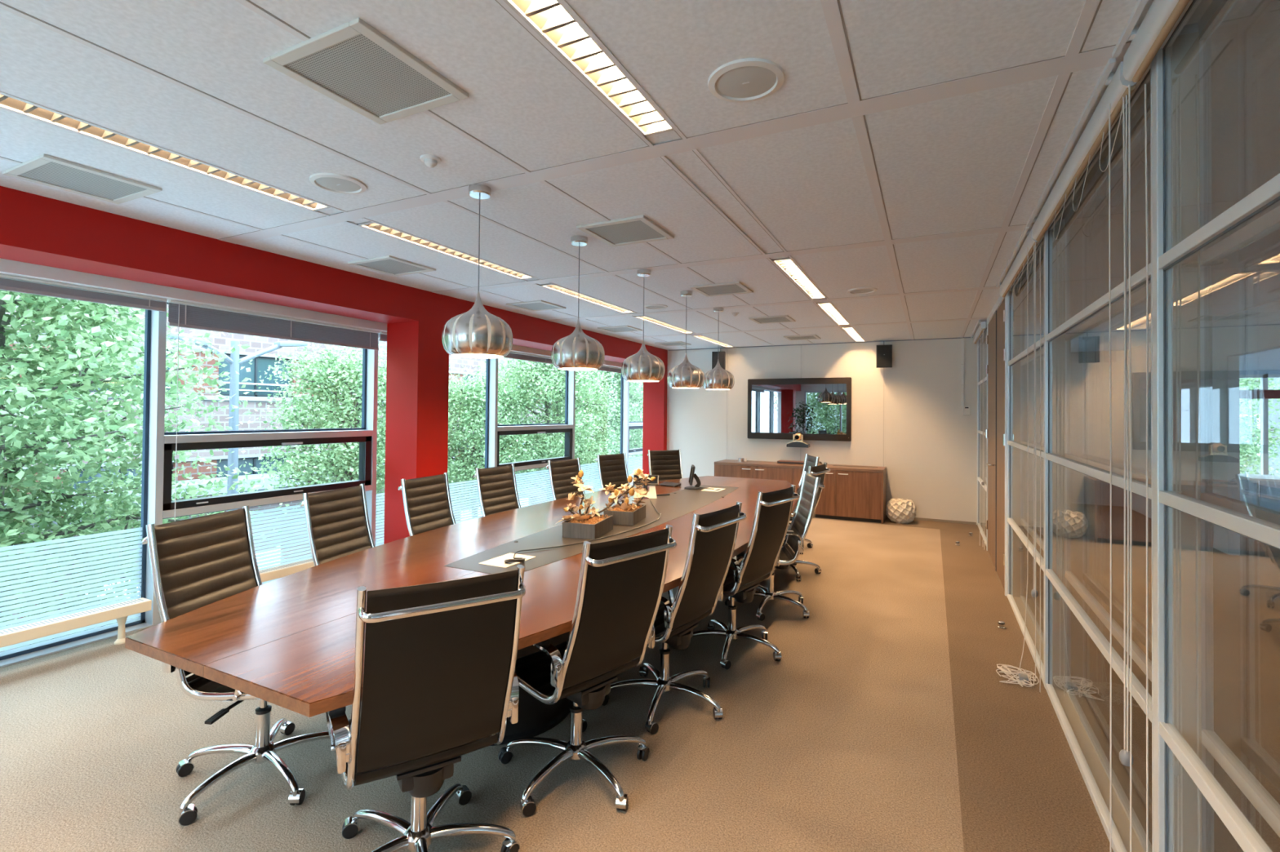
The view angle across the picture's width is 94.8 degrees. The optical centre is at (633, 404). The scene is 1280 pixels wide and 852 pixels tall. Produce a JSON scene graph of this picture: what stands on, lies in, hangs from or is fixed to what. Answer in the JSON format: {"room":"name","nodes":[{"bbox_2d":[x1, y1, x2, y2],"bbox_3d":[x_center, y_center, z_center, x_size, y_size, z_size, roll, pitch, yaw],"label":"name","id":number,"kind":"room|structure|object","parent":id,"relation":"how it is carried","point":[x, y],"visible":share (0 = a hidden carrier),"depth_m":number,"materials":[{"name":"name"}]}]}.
{"room":"conference room","nodes":[
{"label":"conference room","id":0,"kind":"room"},
{"bbox_2d":[0,186,667,544],"bbox_3d":[-2.357,0.095,5.146,0.410,3.000,12.260,0,-1,27],"label":"wall","id":1,"kind":"structure","parent":0,"point":[36,229],"depth_m":4.75,"materials":[{"name":"red paint"}]},
{"bbox_2d":[0,274,167,311],"bbox_3d":[-3.693,-0.709,3.331,0.044,0.088,1.790,0,-1,27],"label":"blind","id":2,"kind":"object","parent":1,"relation":"attached to","point":[13,283],"visible":1,"depth_m":3.70,"materials":[{"name":"grey fabric"}]},
{"bbox_2d":[0,257,622,368],"bbox_3d":[-2.701,-0.773,5.335,0.240,0.106,12.260,0,-1,27],"label":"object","id":3,"kind":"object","parent":1,"relation":"attached to","point":[7,267],"depth_m":4.14,"materials":[{"name":"white"}]},
{"bbox_2d":[0,0,1279,351],"bbox_3d":[3.503,-1.075,4.075,11.830,0.080,15.600,0,-1,27],"label":"ceiling","id":4,"kind":"structure","parent":0,"point":[953,164],"depth_m":2.50,"materials":[{"name":"tile"}]},
{"bbox_2d":[2,153,161,204],"bbox_3d":[-2.709,-1.100,2.902,0.450,0.014,0.450,0,-1,27],"label":"ceiling vent","id":5,"kind":"object","parent":4,"relation":"in","point":[46,170],"visible":1,"depth_m":2.88,"materials":[{"name":"white"}]},
{"bbox_2d":[18,161,146,199],"bbox_3d":[-2.709,-1.101,2.902,0.374,0.004,0.374,0,-1,27],"label":"grille","id":6,"kind":"object","parent":5,"relation":"attached to","point":[55,174],"depth_m":2.90,"materials":[{"name":"metal"}]},
{"bbox_2d":[0,93,330,211],"bbox_3d":[-2.091,-1.151,2.574,0.150,0.099,1.590,0,-1,27],"label":"strip light","id":7,"kind":"object","parent":4,"relation":"attached to","point":[8,103],"visible":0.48,"depth_m":2.57,"materials":[{"name":"grey"}]},
{"bbox_2d":[309,173,366,194],"bbox_3d":[-1.462,-1.090,2.910,0.254,0.012,0.254,0,-1,27],"label":"ceiling speaker","id":8,"kind":"object","parent":4,"relation":"attached to","point":[332,182],"visible":1,"depth_m":2.89,"materials":[{"name":"white plastic"}]},
{"bbox_2d":[315,177,360,191],"bbox_3d":[-1.462,-1.090,2.910,0.202,0.004,0.202,0,-1,23],"label":"grille","id":9,"kind":"object","parent":8,"relation":"attached to","point":[329,184],"depth_m":2.91,"materials":[{"name":"grey"}]},
{"bbox_2d":[262,17,468,124],"bbox_3d":[-0.884,-1.095,1.980,0.450,0.014,0.450,0,-1,27],"label":"ceiling vent","id":10,"kind":"object","parent":4,"relation":"in","point":[352,63],"visible":1,"depth_m":1.94,"materials":[{"name":"white"}]},
{"bbox_2d":[284,33,450,116],"bbox_3d":[-0.884,-1.097,1.980,0.374,0.004,0.374,0,-1,27],"label":"grille","id":11,"kind":"object","parent":10,"relation":"attached to","point":[358,70],"depth_m":1.96,"materials":[{"name":"metal"}]},
{"bbox_2d":[347,255,435,275],"bbox_3d":[-1.870,-1.071,4.562,0.450,0.014,0.450,0,-1,27],"label":"ceiling vent","id":12,"kind":"object","parent":4,"relation":"in","point":[388,264],"visible":1,"depth_m":4.54,"materials":[{"name":"white"}]},
{"bbox_2d":[357,258,426,274],"bbox_3d":[-1.870,-1.072,4.562,0.374,0.004,0.374,0,-1,27],"label":"grille","id":13,"kind":"object","parent":12,"relation":"attached to","point":[389,266],"depth_m":4.57,"materials":[{"name":"metal"}]},
{"bbox_2d":[420,154,441,168],"bbox_3d":[-0.904,-1.074,2.617,0.090,0.040,0.090,0,-1,27],"label":"sensor","id":14,"kind":"object","parent":4,"relation":"attached to","point":[431,161],"visible":1,"depth_m":2.60,"materials":[{"name":"white plastic"}]},
{"bbox_2d":[356,221,533,279],"bbox_3d":[-1.251,-1.122,4.236,0.150,0.099,1.595,0,-1,27],"label":"strip light","id":15,"kind":"object","parent":4,"relation":"attached to","point":[369,224],"visible":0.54,"depth_m":4.10,"materials":[{"name":"grey"}]},
{"bbox_2d":[441,183,512,358],"bbox_3d":[-0.777,-0.665,2.949,0.340,0.847,0.340,0,-1,27],"label":"pendant lamp","id":16,"kind":"object","parent":4,"relation":"hanging from","point":[475,333],"visible":1,"depth_m":2.83,"materials":[{"name":"silver metal"}]},
{"bbox_2d":[506,300,565,311],"bbox_3d":[-1.031,-1.042,6.222,0.450,0.014,0.450,0,-1,27],"label":"ceiling vent","id":17,"kind":"object","parent":4,"relation":"in","point":[537,305],"visible":1,"depth_m":6.19,"materials":[{"name":"white"}]},
{"bbox_2d":[514,302,557,310],"bbox_3d":[-1.031,-1.042,6.222,0.374,0.004,0.374,0,-1,27],"label":"grille","id":18,"kind":"object","parent":17,"relation":"attached to","point":[527,306],"depth_m":6.23,"materials":[{"name":"metal"}]},
{"bbox_2d":[0,0,1102,349],"bbox_3d":[0.383,-1.058,4.456,4.159,0.006,11.045,0,-1,27],"label":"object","id":19,"kind":"structure","parent":4,"relation":"attached to","point":[832,9],"depth_m":2.41,"materials":[{"name":"white metal"}]},
{"bbox_2d":[551,235,604,370],"bbox_3d":[-0.356,-0.650,3.783,0.340,0.847,0.340,0,-1,4],"label":"pendant lamp","id":20,"kind":"object","parent":4,"relation":"hanging from","point":[577,351],"visible":1,"depth_m":3.66,"materials":[{"name":"silver"}]},
{"bbox_2d":[540,283,633,313],"bbox_3d":[-0.410,-1.093,5.897,0.150,0.099,1.590,0,-1,27],"label":"strip light","id":21,"kind":"object","parent":4,"relation":"attached to","point":[552,286],"visible":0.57,"depth_m":5.82,"materials":[{"name":"grey"}]},
{"bbox_2d":[502,0,675,137],"bbox_3d":[-0.253,-1.147,1.644,0.150,0.099,1.590,0,-1,27],"label":"strip light","id":22,"kind":"object","parent":4,"relation":"attached to","point":[549,19],"visible":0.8,"depth_m":1.91,"materials":[{"name":"grey"}]},
{"bbox_2d":[597,325,642,333],"bbox_3d":[-0.183,-1.012,7.899,0.450,0.014,0.450,0,-1,27],"label":"ceiling vent","id":23,"kind":"object","parent":4,"relation":"in","point":[621,328],"visible":1,"depth_m":7.89,"materials":[{"name":"white"}]},
{"bbox_2d":[604,327,636,332],"bbox_3d":[-0.183,-1.013,7.899,0.374,0.004,0.374,0,-1,27],"label":"grille","id":24,"kind":"object","parent":23,"relation":"attached to","point":[611,329],"depth_m":7.91,"materials":[{"name":"metal"}]},
{"bbox_2d":[576,215,674,246],"bbox_3d":[-0.045,-1.066,3.639,0.450,0.014,0.450,0,-1,27],"label":"ceiling vent","id":25,"kind":"object","parent":4,"relation":"in","point":[635,229],"visible":1,"depth_m":3.61,"materials":[{"name":"white"}]},
{"bbox_2d":[586,220,664,244],"bbox_3d":[-0.045,-1.067,3.639,0.374,0.004,0.374,0,-1,27],"label":"grille","id":26,"kind":"object","parent":25,"relation":"attached to","point":[629,232],"depth_m":3.64,"materials":[{"name":"metal"}]},
{"bbox_2d":[621,269,665,382],"bbox_3d":[0.076,-0.621,4.636,0.340,0.875,0.340,1,-1,-19],"label":"pendant lamp","id":27,"kind":"object","parent":4,"relation":"hanging from","point":[642,366],"visible":1,"depth_m":4.51,"materials":[{"name":"silver"}]},
{"bbox_2d":[634,315,692,333],"bbox_3d":[0.427,-1.063,7.553,0.150,0.099,1.580,0,-1,27],"label":"strip light","id":28,"kind":"object","parent":4,"relation":"attached to","point":[646,318],"visible":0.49,"depth_m":7.50,"materials":[{"name":"grey"}]},
{"bbox_2d":[217,40,1131,338],"bbox_3d":[-0.344,-1.073,3.780,5.170,0.003,9.410,0,-1,27],"label":"ceiling grid strips","id":29,"kind":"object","parent":4,"relation":"attached to","point":[1097,57],"depth_m":2.62,"materials":[{"name":"white"}]},
{"bbox_2d":[666,290,704,388],"bbox_3d":[0.482,-0.599,5.441,0.340,0.892,0.340,1,-1,-42],"label":"pendant lamp","id":30,"kind":"object","parent":4,"relation":"hanging from","point":[686,375],"visible":1,"depth_m":5.32,"materials":[{"name":"silver"}]},
{"bbox_2d":[702,306,734,390],"bbox_3d":[0.898,-0.595,6.263,0.340,0.870,0.340,0,-1,25],"label":"pendant lamp","id":31,"kind":"object","parent":4,"relation":"hanging from","point":[717,378],"visible":0.98,"depth_m":6.13,"materials":[{"name":"silver"}]},
{"bbox_2d":[689,281,753,297],"bbox_3d":[0.794,-1.037,5.299,0.450,0.014,0.450,0,-1,27],"label":"ceiling vent","id":32,"kind":"object","parent":4,"relation":"in","point":[735,287],"visible":1,"depth_m":5.28,"materials":[{"name":"white"}]},
{"bbox_2d":[697,284,746,294],"bbox_3d":[0.794,-1.038,5.299,0.374,0.004,0.374,0,-1,27],"label":"grille","id":33,"kind":"object","parent":32,"relation":"attached to","point":[729,289],"depth_m":5.31,"materials":[{"name":"metal"}]},
{"bbox_2d":[707,57,784,102],"bbox_3d":[0.377,-1.085,1.980,0.254,0.012,0.254,0,-1,27],"label":"ceiling speaker","id":34,"kind":"object","parent":4,"relation":"attached to","point":[747,79],"visible":1,"depth_m":1.96,"materials":[{"name":"white plastic"}]},
{"bbox_2d":[715,66,776,97],"bbox_3d":[0.377,-1.085,1.980,0.202,0.004,0.202,0,-1,23],"label":"grille","id":35,"kind":"object","parent":34,"relation":"attached to","point":[731,82],"depth_m":1.98,"materials":[{"name":"grey"}]},
{"bbox_2d":[748,315,795,324],"bbox_3d":[1.642,-1.007,6.976,0.450,0.014,0.450,0,-1,27],"label":"ceiling vent","id":36,"kind":"object","parent":4,"relation":"in","point":[783,318],"visible":1,"depth_m":6.95,"materials":[{"name":"white"}]},
{"bbox_2d":[755,316,790,323],"bbox_3d":[1.642,-1.008,6.976,0.374,0.004,0.374,0,-1,27],"label":"grille","id":37,"kind":"object","parent":36,"relation":"attached to","point":[776,319],"depth_m":7.01,"materials":[{"name":"metal"}]},
{"bbox_2d":[771,257,825,298],"bbox_3d":[1.428,-1.088,4.968,0.150,0.099,1.590,0,-1,27],"label":"strip light","id":38,"kind":"object","parent":4,"relation":"attached to","point":[787,265],"visible":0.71,"depth_m":4.84,"materials":[{"name":"grey"}]},
{"bbox_2d":[783,334,820,340],"bbox_3d":[2.459,-0.978,8.591,0.450,0.014,0.450,0,-1,27],"label":"ceiling vent","id":39,"kind":"object","parent":4,"relation":"in","point":[806,336],"visible":1,"depth_m":8.56,"materials":[{"name":"white"}]},
{"bbox_2d":[816,302,848,324],"bbox_3d":[2.265,-1.058,6.623,0.150,0.099,1.580,0,-1,27],"label":"strip light","id":40,"kind":"object","parent":4,"relation":"attached to","point":[827,307],"visible":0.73,"depth_m":6.55,"materials":[{"name":"grey"}]},
{"bbox_2d":[847,287,877,293],"bbox_3d":[2.060,-1.026,5.309,0.254,0.012,0.254,0,-1,27],"label":"ceiling speaker","id":41,"kind":"object","parent":4,"relation":"attached to","point":[861,290],"visible":1,"depth_m":5.29,"materials":[{"name":"white plastic"}]},
{"bbox_2d":[970,320,986,550],"bbox_3d":[4.396,0.349,7.520,0.074,2.659,1.762,0,-1,27],"label":"roller blind","id":42,"kind":"object","parent":4,"relation":"hanging from","point":[982,326],"visible":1,"depth_m":6.97,"materials":[{"name":"white"}]},
{"bbox_2d":[995,226,1040,692],"bbox_3d":[2.629,0.293,4.184,0.216,2.667,1.952,0,-1,27],"label":"roller blind","id":43,"kind":"object","parent":4,"relation":"hanging from","point":[1028,247],"visible":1,"depth_m":3.46,"materials":[{"name":"white"}]},
{"bbox_2d":[1026,57,1148,851],"bbox_3d":[1.871,0.261,2.528,0.074,2.659,1.952,0,-1,27],"label":"roller blind","id":44,"kind":"object","parent":4,"relation":"hanging from","point":[1118,91],"visible":1,"depth_m":1.85,"materials":[{"name":"white"}]},
{"bbox_2d":[1111,0,1189,82],"bbox_3d":[1.016,0.231,0.837,0.074,2.659,2.102,0,-1,27],"label":"roller blind","id":45,"kind":"object","parent":4,"relation":"hanging from","point":[1162,15],"visible":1,"depth_m":1.62,"materials":[{"name":"white"}]},
{"bbox_2d":[0,501,1279,851],"bbox_3d":[3.286,1.695,4.136,12.260,0.120,15.600,0,-1,27],"label":"floor","id":46,"kind":"structure","parent":0,"point":[885,721],"depth_m":2.79,"materials":[{"name":"carpet"}]},
{"bbox_2d":[0,597,151,648],"bbox_3d":[-3.855,1.427,2.932,0.120,0.252,2.400,0,-1,27],"label":"radiator","id":47,"kind":"object","parent":46,"relation":"on","point":[120,612],"visible":0.99,"depth_m":3.65,"materials":[{"name":"beige"}]},
{"bbox_2d":[0,309,152,667],"bbox_3d":[-3.872,0.363,3.403,0.140,2.450,1.820,0,-1,27],"label":"window","id":48,"kind":"structure","parent":46,"relation":"on","point":[11,657],"depth_m":3.88,"materials":[{"name":"glass"}]},
{"bbox_2d":[141,506,336,826],"bbox_3d":[-1.603,1.022,2.499,0.684,1.092,0.678,0,-1,9],"label":"office chair","id":49,"kind":"object","parent":46,"relation":"on","point":[196,563],"visible":0.56,"depth_m":2.46,"materials":[{"name":"black leather"}]},
{"bbox_2d":[145,302,373,626],"bbox_3d":[-3.050,0.392,5.026,0.142,2.450,1.820,0,-1,27],"label":"window","id":50,"kind":"structure","parent":46,"relation":"on","point":[162,445],"depth_m":4.71,"materials":[{"name":"silver metal"}]},
{"bbox_2d":[167,299,379,521],"bbox_3d":[-2.885,0.056,4.921,0.054,1.562,1.760,0,-1,27],"label":"blind","id":51,"kind":"object","parent":50,"relation":"attached to","point":[181,314],"visible":1,"depth_m":4.72,"materials":[{"name":"grey fabric"}]},
{"bbox_2d":[258,558,314,582],"bbox_3d":[-2.874,1.461,4.873,0.120,0.252,1.550,0,-1,27],"label":"radiator","id":52,"kind":"object","parent":46,"relation":"on","point":[273,573],"visible":0.25,"depth_m":4.81,"materials":[{"name":"beige"}]},
{"bbox_2d":[299,484,375,566],"bbox_3d":[-1.563,1.050,3.578,0.714,1.064,0.639,0,-1,16],"label":"office chair","id":53,"kind":"object","parent":46,"relation":"on","point":[338,526],"visible":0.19,"depth_m":3.61,"materials":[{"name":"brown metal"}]},
{"bbox_2d":[325,564,525,851],"bbox_3d":[-0.714,1.040,1.970,0.652,1.058,0.678,1,-1,-32],"label":"office chair","id":54,"kind":"object","parent":46,"relation":"on","point":[439,684],"visible":0.98,"depth_m":1.79,"materials":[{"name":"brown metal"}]},
{"bbox_2d":[398,472,456,536],"bbox_3d":[-1.248,1.056,4.188,0.722,1.075,0.650,0,-1,20],"label":"office chair","id":55,"kind":"object","parent":46,"relation":"on","point":[427,502],"visible":0.24,"depth_m":4.26,"materials":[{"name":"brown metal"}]},
{"bbox_2d":[365,333,489,546],"bbox_3d":[-2.230,0.421,6.651,0.140,2.450,1.820,0,-1,27],"label":"window","id":56,"kind":"structure","parent":46,"relation":"on","point":[372,355],"depth_m":5.98,"materials":[{"name":"silver metal"}]},
{"bbox_2d":[124,475,797,746],"bbox_3d":[0.026,1.237,4.596,2.051,0.746,6.156,0,-1,27],"label":"conference table","id":57,"kind":"object","parent":46,"relation":"on","point":[288,642],"visible":0.58,"depth_m":2.73,"materials":[{"name":"brown wood"}]},
{"bbox_2d":[513,500,661,559],"bbox_3d":[-0.101,0.846,4.220,0.392,0.030,2.296,0,-1,22],"label":"cable","id":58,"kind":"object","parent":57,"relation":"on","point":[650,500],"visible":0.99,"depth_m":3.65,"materials":[{"name":"black plastic"}]},
{"bbox_2d":[555,470,632,539],"bbox_3d":[-0.269,0.647,3.912,0.430,0.420,0.398,0,-1,17],"label":"flower planter","id":59,"kind":"object","parent":57,"relation":"on","point":[585,526],"visible":1,"depth_m":3.90,"materials":[{"name":"stone"}]},
{"bbox_2d":[599,467,655,525],"bbox_3d":[-0.059,0.670,4.389,0.414,0.390,0.350,0,-1,16],"label":"flower planter","id":60,"kind":"object","parent":57,"relation":"on","point":[624,513],"visible":0.91,"depth_m":4.37,"materials":[{"name":"stone"}]},
{"bbox_2d":[632,475,658,498],"bbox_3d":[0.112,0.777,5.577,0.240,0.214,0.096,0,-1,7],"label":"tablet stand","id":61,"kind":"object","parent":57,"relation":"on","point":[651,494],"visible":0.57,"depth_m":5.54,"materials":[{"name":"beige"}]},
{"bbox_2d":[684,464,702,489],"bbox_3d":[0.639,0.775,6.275,0.200,0.248,0.240,0,-1,3],"label":"desk phone","id":62,"kind":"object","parent":57,"relation":"on","point":[692,475],"visible":0.94,"depth_m":6.22,"materials":[{"name":"black plastic"}]},
{"bbox_2d":[473,463,520,516],"bbox_3d":[-0.985,1.072,5.019,0.677,1.069,0.678,0,-1,28],"label":"office chair","id":63,"kind":"object","parent":46,"relation":"on","point":[497,491],"visible":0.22,"depth_m":5.13,"materials":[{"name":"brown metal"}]},
{"bbox_2d":[488,358,573,507],"bbox_3d":[-1.408,0.450,8.274,0.142,2.450,1.820,0,-1,27],"label":"window","id":64,"kind":"structure","parent":46,"relation":"on","point":[495,430],"depth_m":8.14,"materials":[{"name":"silver metal"}]},
{"bbox_2d":[504,351,552,364],"bbox_3d":[-1.236,-0.623,8.190,0.044,0.088,1.800,0,-1,27],"label":"blind","id":65,"kind":"object","parent":64,"relation":"attached to","point":[514,355],"visible":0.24,"depth_m":7.85,"materials":[{"name":"grey fabric"}]},
{"bbox_2d":[546,457,585,500],"bbox_3d":[-0.455,1.087,5.835,0.715,1.069,0.654,0,-1,32],"label":"office chair","id":66,"kind":"object","parent":46,"relation":"on","point":[561,472],"visible":0.17,"depth_m":5.91,"materials":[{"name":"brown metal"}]},
{"bbox_2d":[497,524,676,817],"bbox_3d":[-0.225,1.043,2.497,0.688,1.075,0.654,0,-1,44],"label":"office chair","id":67,"kind":"object","parent":46,"relation":"on","point":[621,581],"visible":0.96,"depth_m":2.36,"materials":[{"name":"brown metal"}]},
{"bbox_2d":[567,370,622,493],"bbox_3d":[-0.588,0.479,9.899,0.140,2.450,1.820,0,-1,27],"label":"window","id":68,"kind":"structure","parent":46,"relation":"on","point":[571,374],"depth_m":9.56,"materials":[{"name":"silver metal"}]},
{"bbox_2d":[595,453,630,488],"bbox_3d":[-0.071,1.109,6.783,0.684,1.058,0.676,0,-1,40],"label":"office chair","id":69,"kind":"object","parent":46,"relation":"on","point":[612,468],"visible":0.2,"depth_m":6.95,"materials":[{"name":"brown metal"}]},
{"bbox_2d":[622,377,643,485],"bbox_3d":[0.234,0.507,11.522,0.142,2.450,1.820,0,-1,27],"label":"window","id":70,"kind":"structure","parent":46,"relation":"on","point":[627,425],"depth_m":10.72,"materials":[{"name":"silver metal"}]},
{"bbox_2d":[647,448,683,481],"bbox_3d":[0.539,1.129,7.660,0.645,1.053,0.690,1,-1,-24],"label":"office chair","id":71,"kind":"object","parent":46,"relation":"on","point":[667,464],"visible":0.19,"depth_m":7.88,"materials":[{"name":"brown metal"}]},
{"bbox_2d":[601,502,746,734],"bbox_3d":[0.204,1.056,3.126,0.665,1.075,0.643,0,-1,36],"label":"office chair","id":72,"kind":"object","parent":46,"relation":"on","point":[713,536],"visible":0.82,"depth_m":3.00,"materials":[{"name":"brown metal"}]},
{"bbox_2d":[681,484,799,670],"bbox_3d":[0.683,1.064,3.847,0.675,1.085,0.650,0,-1,39],"label":"office chair","id":73,"kind":"object","parent":46,"relation":"on","point":[773,510],"visible":0.8,"depth_m":3.71,"materials":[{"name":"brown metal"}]},
{"bbox_2d":[724,471,824,621],"bbox_3d":[1.100,1.084,4.706,0.745,1.075,0.683,0,-1,5],"label":"office chair","id":74,"kind":"object","parent":46,"relation":"on","point":[796,534],"visible":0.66,"depth_m":4.62,"materials":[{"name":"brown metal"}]},
{"bbox_2d":[714,459,886,524],"bbox_3d":[2.539,1.312,9.161,2.520,0.764,0.610,0,-1,27],"label":"sideboard","id":75,"kind":"object","parent":46,"relation":"on","point":[857,493],"visible":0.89,"depth_m":8.63,"materials":[{"name":"brown wood"}]},
{"bbox_2d":[714,459,886,472],"bbox_3d":[2.548,0.950,9.176,2.520,0.037,0.585,0,-1,27],"label":"countertop","id":76,"kind":"structure","parent":75,"relation":"on","point":[728,462],"depth_m":9.03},
{"bbox_2d":[790,453,822,554],"bbox_3d":[1.773,1.118,6.788,0.686,1.075,0.655,1,-1,2],"label":"office chair","id":77,"kind":"object","parent":46,"relation":"on","point":[810,460],"visible":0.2,"depth_m":6.80,"materials":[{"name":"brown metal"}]},
{"bbox_2d":[782,462,830,581],"bbox_3d":[1.500,1.101,5.755,0.721,1.071,0.657,0,-1,35],"label":"office chair","id":78,"kind":"object","parent":46,"relation":"on","point":[820,471],"visible":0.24,"depth_m":5.68,"materials":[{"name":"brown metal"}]},
{"bbox_2d":[885,498,916,524],"bbox_3d":[3.849,1.535,8.481,0.405,0.323,0.406,1,-1,-6],"label":"vase","id":79,"kind":"object","parent":46,"relation":"on","point":[902,511],"visible":1,"depth_m":8.35,"materials":[{"name":"beige ceramic"}]},
{"bbox_2d":[1240,473,1279,506],"bbox_3d":[8.924,1.367,8.015,1.000,0.740,0.800,0,-1,27],"label":"meeting table","id":80,"kind":"object","parent":46,"relation":"on","point":[1258,477],"visible":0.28,"depth_m":7.92,"materials":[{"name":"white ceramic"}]},
{"bbox_2d":[666,337,977,524],"bbox_3d":[2.645,0.199,9.564,5.350,3.000,0.140,0,-1,27],"label":"wall","id":81,"kind":"structure","parent":0,"point":[931,447],"depth_m":8.95,"materials":[{"name":"white paint"}]},
{"bbox_2d":[711,347,725,369],"bbox_3d":[1.453,-0.761,9.988,0.216,0.420,0.228,0,-1,18],"label":"wall speaker","id":82,"kind":"object","parent":81,"relation":"attached to","point":[721,355],"visible":0.69,"depth_m":9.89,"materials":[{"name":"black plastic"}]},
{"bbox_2d":[712,351,724,368],"bbox_3d":[1.419,-0.723,9.885,0.196,0.320,0.008,0,-1,18],"label":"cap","id":83,"kind":"object","parent":82,"relation":"attached to","point":[720,355],"depth_m":9.88,"materials":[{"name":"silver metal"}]},
{"bbox_2d":[786,432,809,448],"bbox_3d":[2.616,0.563,9.354,0.340,0.227,0.248,0,-1,27],"label":"video camera","id":84,"kind":"object","parent":81,"relation":"attached to","point":[797,437],"visible":1,"depth_m":9.29,"materials":[{"name":"black plastic"}]},
{"bbox_2d":[747,377,851,441],"bbox_3d":[2.629,0.072,9.444,1.630,0.990,0.091,0,-1,27],"label":"television","id":85,"kind":"object","parent":81,"relation":"attached to","point":[817,409],"visible":0.98,"depth_m":9.38,"materials":[{"name":"black"}]},
{"bbox_2d":[668,337,973,466],"bbox_3d":[2.735,0.348,9.433,4.770,2.640,0.009,0,-1,27],"label":"trim","id":86,"kind":"structure","parent":81,"relation":"attached to","point":[885,341],"depth_m":9.33,"materials":[{"name":"grey"}]},
{"bbox_2d":[875,341,892,368],"bbox_3d":[3.752,-0.755,8.826,0.216,0.420,0.228,0,-1,21],"label":"wall speaker","id":87,"kind":"object","parent":81,"relation":"attached to","point":[884,353],"visible":1,"depth_m":8.72,"materials":[{"name":"black plastic"}]},
{"bbox_2d":[885,515,976,524],"bbox_3d":[2.722,1.681,9.414,4.770,0.035,0.013,0,-1,27],"label":"baseboard","id":88,"kind":"structure","parent":81,"relation":"attached to","point":[915,518],"depth_m":8.51,"materials":[{"name":"brown"}]},
{"bbox_2d":[977,0,1279,851],"bbox_3d":[2.403,0.281,3.336,0.120,2.670,11.190,0,-1,27],"label":"wall","id":89,"kind":"structure","parent":0,"point":[1186,793],"depth_m":1.68,"materials":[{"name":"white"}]},
{"bbox_2d":[985,293,1007,595],"bbox_3d":[3.666,0.326,5.918,0.196,2.670,1.920,0,-1,27],"label":"door","id":90,"kind":"structure","parent":89,"relation":"in","point":[997,320],"depth_m":5.78,"materials":[{"name":"brown"}]},
{"bbox_2d":[1041,299,1279,555],"bbox_3d":[4.049,0.287,3.776,2.380,2.700,15.600,0,-1,27],"label":"wall","id":91,"kind":"structure","parent":0,"point":[1257,329],"depth_m":9.48,"materials":[{"name":"grey paint"}]},
{"bbox_2d":[1239,348,1279,511],"bbox_3d":[6.963,0.270,2.358,4.100,2.750,15.700,0,-1,27],"label":"wall","id":92,"kind":"structure","parent":0,"point":[1264,362],"depth_m":9.45,"materials":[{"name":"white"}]},
{"bbox_2d":[1239,374,1279,479],"bbox_3d":[10.455,0.368,9.299,4.130,1.700,0.080,0,-1,27],"label":"window","id":93,"kind":"structure","parent":92,"relation":"in","point":[1264,378],"depth_m":9.43,"materials":[{"name":"white metal"}]},
{"bbox_2d":[1239,390,1279,399],"bbox_3d":[10.433,-0.163,9.219,4.100,0.140,0.060,0,-1,27],"label":"trim","id":94,"kind":"structure","parent":92,"relation":"attached to","point":[1243,394],"depth_m":9.40,"materials":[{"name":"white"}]},
{"label":"outside","id":95,"kind":"structure","parent":0,"visible":0},
{"bbox_2d":[85,497,528,598],"bbox_3d":[0.041,6.542,22.277,100.000,0.200,120.000,0,-1,27],"label":"ground","id":96,"kind":"structure","parent":95,"point":[527,498],"depth_m":24.41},
{"bbox_2d":[0,289,286,651],"bbox_3d":[-7.124,1.579,6.552,5.826,9.192,5.500,1,-1,-23],"label":"street tree","id":97,"kind":"object","parent":96,"relation":"on","point":[108,358],"visible":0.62,"depth_m":6.37,"materials":[{"name":"green plant"}]},
{"bbox_2d":[167,333,307,511],"bbox_3d":[-7.028,2.482,10.491,0.216,7.480,2.320,0,-1,27],"label":"street lamp","id":98,"kind":"object","parent":96,"relation":"on","point":[233,458],"visible":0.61,"depth_m":10.35,"materials":[{"name":"grey"}]},
{"bbox_2d":[1,291,642,652],"bbox_3d":[-14.583,-0.895,14.590,2.000,14.200,80.350,0,-1,27],"label":"brick building","id":99,"kind":"structure","parent":96,"relation":"on","point":[260,364],"depth_m":19.22,"materials":[{"name":"red brick"}]},
{"bbox_2d":[238,341,467,531],"bbox_3d":[-6.275,2.348,13.100,4.308,7.841,4.576,0,-1,4],"label":"street tree","id":100,"kind":"object","parent":96,"relation":"on","point":[342,464],"visible":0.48,"depth_m":12.40,"materials":[{"name":"green plant"}]},
{"bbox_2d":[447,363,554,517],"bbox_3d":[-4.225,2.600,15.971,4.347,7.449,4.093,0,-1,20],"label":"street tree","id":101,"kind":"object","parent":96,"relation":"on","point":[468,411],"visible":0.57,"depth_m":15.36,"materials":[{"name":"green plant"}]},
{"bbox_2d":[457,357,638,501],"bbox_3d":[-2.670,1.876,17.630,5.347,8.969,5.100,0,-1,13],"label":"street tree","id":102,"kind":"object","parent":96,"relation":"on","point":[552,379],"visible":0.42,"depth_m":16.86,"materials":[{"name":"green plant"}]},
{"bbox_2d":[529,369,643,491],"bbox_3d":[-1.135,1.827,21.335,5.826,9.192,5.500,0,-1,25],"label":"street tree","id":103,"kind":"object","parent":96,"relation":"on","point":[634,389],"visible":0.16,"depth_m":20.45,"materials":[{"name":"green plant"}]},
{"bbox_2d":[1239,377,1279,475],"bbox_3d":[14.819,2.574,15.390,4.308,7.841,4.576,0,-1,27],"label":"street tree","id":104,"kind":"object","parent":96,"relation":"on","point":[1250,454],"visible":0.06,"depth_m":14.37,"materials":[{"name":"green plant"}]},
{"bbox_2d":[1239,377,1279,475],"bbox_3d":[22.910,0.722,27.583,28.000,12.000,6.080,0,-1,27],"label":"tree","id":105,"kind":"object","parent":96,"relation":"on","point":[1275,418],"visible":0.02,"depth_m":23.15,"materials":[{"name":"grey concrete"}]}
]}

